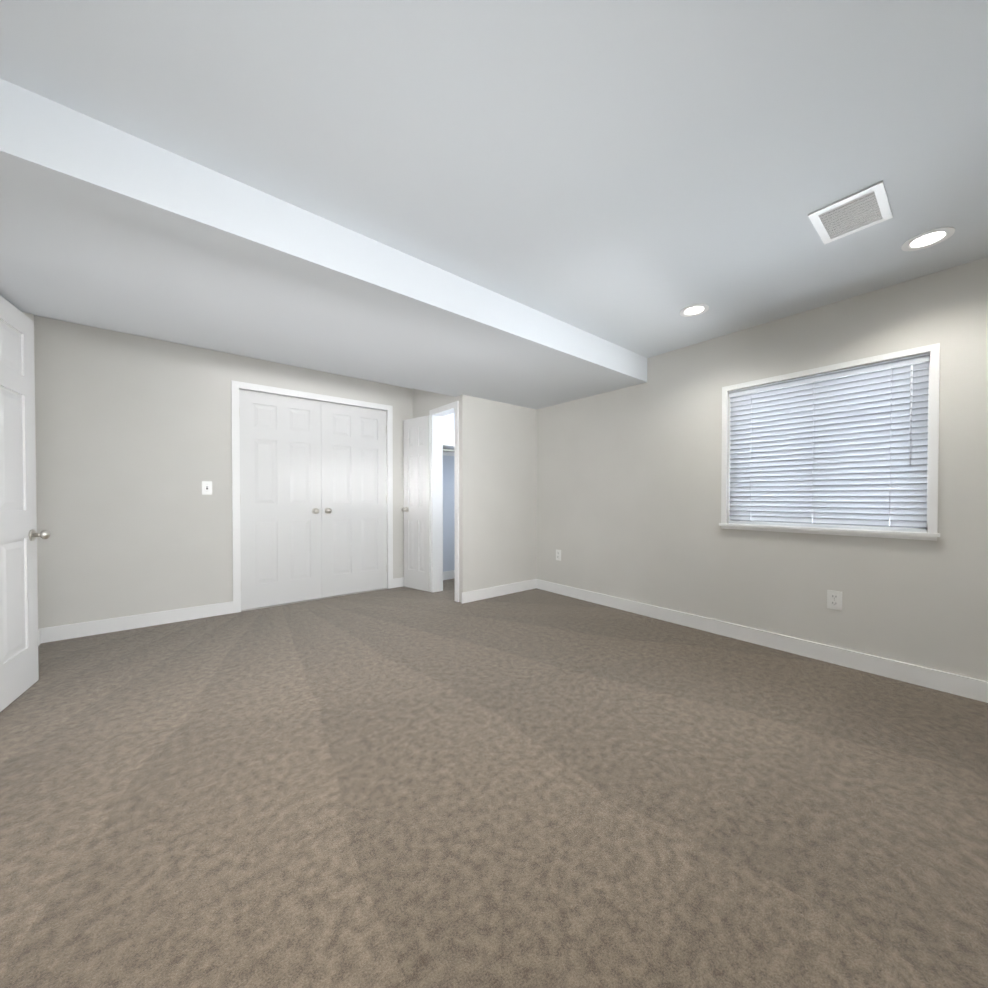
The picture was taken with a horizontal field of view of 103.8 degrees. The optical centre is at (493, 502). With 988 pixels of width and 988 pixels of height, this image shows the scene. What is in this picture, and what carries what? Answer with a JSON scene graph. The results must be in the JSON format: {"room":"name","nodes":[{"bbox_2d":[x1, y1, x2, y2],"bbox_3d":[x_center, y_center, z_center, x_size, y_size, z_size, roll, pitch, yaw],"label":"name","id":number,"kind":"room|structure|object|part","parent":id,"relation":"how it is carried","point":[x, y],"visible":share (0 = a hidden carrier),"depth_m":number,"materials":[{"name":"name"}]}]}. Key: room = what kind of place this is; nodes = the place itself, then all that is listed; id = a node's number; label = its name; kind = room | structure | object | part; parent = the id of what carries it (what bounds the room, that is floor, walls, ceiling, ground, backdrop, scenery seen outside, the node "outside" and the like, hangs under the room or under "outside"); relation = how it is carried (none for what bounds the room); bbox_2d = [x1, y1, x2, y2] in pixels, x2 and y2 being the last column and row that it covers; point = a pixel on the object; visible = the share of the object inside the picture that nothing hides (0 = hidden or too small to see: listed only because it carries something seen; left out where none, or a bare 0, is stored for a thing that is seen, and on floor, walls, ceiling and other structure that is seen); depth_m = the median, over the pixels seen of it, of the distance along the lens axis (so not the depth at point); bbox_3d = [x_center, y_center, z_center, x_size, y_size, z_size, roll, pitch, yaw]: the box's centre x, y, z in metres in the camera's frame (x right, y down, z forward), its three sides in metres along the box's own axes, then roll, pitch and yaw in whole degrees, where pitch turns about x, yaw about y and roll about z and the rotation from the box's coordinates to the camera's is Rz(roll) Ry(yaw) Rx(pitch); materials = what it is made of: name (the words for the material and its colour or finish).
{"room":"empty bedroom","nodes":[
{"label":"empty bedroom","id":0,"kind":"room"},
{"bbox_2d":[22,312,38,628],"bbox_3d":[-1.728,-0.234,0.774,0.120,2.540,5.270,-1,1,-39],"label":"wall","id":1,"kind":"structure","parent":0,"point":[30,316],"depth_m":2.75,"materials":[{"name":"grey paint"}]},
{"bbox_2d":[0,295,50,711],"bbox_3d":[-2.368,0.001,1.853,0.204,2.028,0.812,-1,1,-39],"label":"entry door","id":2,"kind":"structure","parent":1,"relation":"in","point":[19,668],"depth_m":2.02,"materials":[{"name":"white wood"}]},
{"bbox_2d":[38,628,45,645],"bbox_3d":[-3.004,0.963,2.463,0.014,0.105,0.782,-1,1,-39],"label":"baseboard","id":3,"kind":"structure","parent":1,"relation":"attached to","point":[41,631],"depth_m":2.78,"materials":[{"name":"white wood"}]},
{"bbox_2d":[33,314,412,388],"bbox_3d":[-1.427,-1.439,3.647,3.990,0.200,0.930,-1,1,-39],"label":"ceiling","id":4,"kind":"structure","parent":0,"point":[207,348],"depth_m":3.34,"materials":[{"name":"white paint"}]},
{"bbox_2d":[34,315,454,627],"bbox_3d":[-1.950,-0.227,4.336,4.270,2.640,0.784,-1,1,-39],"label":"wall","id":5,"kind":"structure","parent":0,"point":[133,442],"depth_m":3.12,"materials":[{"name":"grey paint"}]},
{"bbox_2d":[46,601,232,641],"bbox_3d":[-2.813,0.955,3.139,1.162,0.105,0.014,-1,1,-39],"label":"baseboard","id":6,"kind":"structure","parent":5,"relation":"attached to","point":[56,633],"depth_m":3.09,"materials":[{"name":"white wood"}]},
{"bbox_2d":[202,481,211,494],"bbox_3d":[-2.503,-0.125,3.377,0.072,0.116,0.016,-1,1,-39],"label":"switch plate","id":7,"kind":"object","parent":5,"relation":"attached to","point":[206,487],"visible":1,"depth_m":3.38,"materials":[{"name":"white plastic"}]},
{"bbox_2d":[239,389,321,609],"bbox_3d":[-2.070,-0.022,3.786,0.711,2.028,0.178,-1,1,-39],"label":"closet double left","id":8,"kind":"object","parent":5,"relation":"attached to","point":[280,505],"visible":1,"depth_m":3.75,"materials":[{"name":"white wood"}]},
{"bbox_2d":[231,380,392,612],"bbox_3d":[-1.804,-0.052,4.023,1.536,2.098,0.137,-1,1,-39],"label":"door frame","id":9,"kind":"structure","parent":5,"relation":"attached to","point":[236,386],"depth_m":3.63,"materials":[{"name":"white wood"}]},
{"bbox_2d":[321,401,386,597],"bbox_3d":[-1.517,-0.028,4.236,0.711,2.028,0.178,-1,1,-39],"label":"closet double right","id":10,"kind":"object","parent":5,"relation":"attached to","point":[354,498],"visible":1,"depth_m":4.20,"materials":[{"name":"white wood"}]},
{"bbox_2d":[443,443,453,455],"bbox_3d":[-0.432,-0.642,4.858,0.926,0.098,0.318,-1,1,-39],"label":"shelf","id":11,"kind":"object","parent":5,"relation":"attached to","point":[448,449],"visible":0.02,"depth_m":4.75,"materials":[{"name":"white plastic"}]},
{"bbox_2d":[443,570,454,579],"bbox_3d":[-0.530,0.933,4.996,0.930,0.105,0.014,-1,1,-39],"label":"baseboard","id":12,"kind":"structure","parent":5,"relation":"attached to","point":[447,575],"depth_m":4.95,"materials":[{"name":"white wood"}]},
{"bbox_2d":[0,78,646,408],"bbox_3d":[-0.667,-1.287,2.714,3.990,0.480,1.480,-1,1,-39],"label":"soffit beam","id":13,"kind":"structure","parent":0,"point":[103,225],"depth_m":1.86,"materials":[{"name":"white paint"}]},
{"bbox_2d":[413,389,456,417],"bbox_3d":[-0.634,-0.176,4.295,0.100,2.340,0.950,-1,1,-39],"label":"wall","id":14,"kind":"structure","parent":0,"point":[424,402],"depth_m":4.36,"materials":[{"name":"grey paint"}]},
{"bbox_2d":[401,415,430,591],"bbox_3d":[-0.889,0.016,4.373,0.193,1.938,0.436,-1,1,-39],"label":"door","id":15,"kind":"structure","parent":14,"relation":"in","point":[416,509],"depth_m":4.36,"materials":[{"name":"white wood"}]},
{"bbox_2d":[429,401,458,601],"bbox_3d":[-0.485,-0.008,4.115,0.134,2.008,0.556,-1,1,-39],"label":"door frame","id":16,"kind":"structure","parent":14,"relation":"attached to","point":[437,414],"depth_m":4.26,"materials":[{"name":"white wood"}]},
{"bbox_2d":[0,578,987,987],"bbox_3d":[-0.599,1.075,1.708,5.190,0.100,5.030,-1,1,-39],"label":"floor","id":17,"kind":"structure","parent":0,"point":[404,786],"depth_m":1.30,"materials":[{"name":"carpet"}]},
{"bbox_2d":[0,0,987,357],"bbox_3d":[0.627,-1.373,1.123,3.990,0.270,2.620,-1,1,-39],"label":"ceiling","id":18,"kind":"structure","parent":0,"point":[636,176],"depth_m":1.27,"materials":[{"name":"white paint"}]},
{"bbox_2d":[680,304,708,316],"bbox_3d":[1.308,-1.252,2.529,0.170,0.006,0.170,-1,1,-39],"label":"recessed light","id":19,"kind":"object","parent":18,"relation":"in","point":[693,310],"visible":1,"depth_m":2.53,"materials":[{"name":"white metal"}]},
{"bbox_2d":[808,181,892,243],"bbox_3d":[1.548,-1.241,1.680,0.300,0.006,0.230,-1,1,-39],"label":"ceiling vent","id":20,"kind":"object","parent":18,"relation":"in","point":[859,211],"visible":1,"depth_m":1.67,"materials":[{"name":"white metal"}]},
{"bbox_2d":[901,227,954,250],"bbox_3d":[2.054,-1.244,1.834,0.170,0.006,0.170,-1,1,-39],"label":"recessed light","id":21,"kind":"object","parent":18,"relation":"in","point":[929,238],"visible":1,"depth_m":1.83,"materials":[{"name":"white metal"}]},
{"bbox_2d":[457,394,535,602],"bbox_3d":[0.058,-0.035,4.183,1.030,2.060,0.100,-1,1,-39],"label":"wall","id":22,"kind":"structure","parent":0,"point":[497,493],"depth_m":4.09,"materials":[{"name":"grey paint"}]},
{"bbox_2d":[462,579,537,603],"bbox_3d":[0.077,0.943,4.137,1.014,0.105,0.014,-1,1,-39],"label":"baseboard","id":23,"kind":"structure","parent":22,"relation":"attached to","point":[480,594],"depth_m":4.10,"materials":[{"name":"white wood"}]},
{"bbox_2d":[536,257,987,680],"bbox_3d":[1.476,-0.265,3.380,0.160,2.540,5.270,-1,1,-39],"label":"wall","id":24,"kind":"structure","parent":0,"point":[628,493],"depth_m":2.68,"materials":[{"name":"grey paint"}]},
{"bbox_2d":[556,549,560,560],"bbox_3d":[0.701,0.575,4.210,0.008,0.116,0.072,-1,1,-39],"label":"electrical outlet","id":25,"kind":"object","parent":24,"relation":"attached to","point":[558,554],"visible":1,"depth_m":4.20,"materials":[{"name":"white plastic"}]},
{"bbox_2d":[538,579,987,702],"bbox_3d":[1.730,0.957,2.944,0.014,0.105,3.950,-1,1,-39],"label":"baseboard","id":26,"kind":"structure","parent":24,"relation":"attached to","point":[964,686],"depth_m":2.55,"materials":[{"name":"white wood"}]},
{"bbox_2d":[719,343,939,540],"bbox_3d":[2.116,-0.331,2.553,0.170,1.068,1.098,-1,1,-39],"label":"window","id":27,"kind":"structure","parent":24,"relation":"in","point":[932,534],"depth_m":2.26,"materials":[{"name":"white"}]},
{"bbox_2d":[729,353,929,532],"bbox_3d":[2.096,-0.331,2.537,0.056,0.994,1.002,-1,1,-39],"label":"window blinds","id":28,"kind":"object","parent":27,"relation":"attached to","point":[848,446],"visible":0.94,"depth_m":2.45,"materials":[{"name":"white plastic"}]},
{"bbox_3d":[2.166,-0.331,2.594,0.040,1.000,1.010,-1,1,-39],"label":"window sash","id":29,"kind":"part","parent":27,"relation":"part of","materials":[{"name":"white plastic"}]},
{"bbox_2d":[827,590,841,609],"bbox_3d":[2.144,0.616,2.436,0.008,0.116,0.072,-1,1,-39],"label":"electrical outlet","id":30,"kind":"object","parent":24,"relation":"attached to","point":[834,599],"visible":1,"depth_m":2.43,"materials":[{"name":"white plastic"}]}
]}

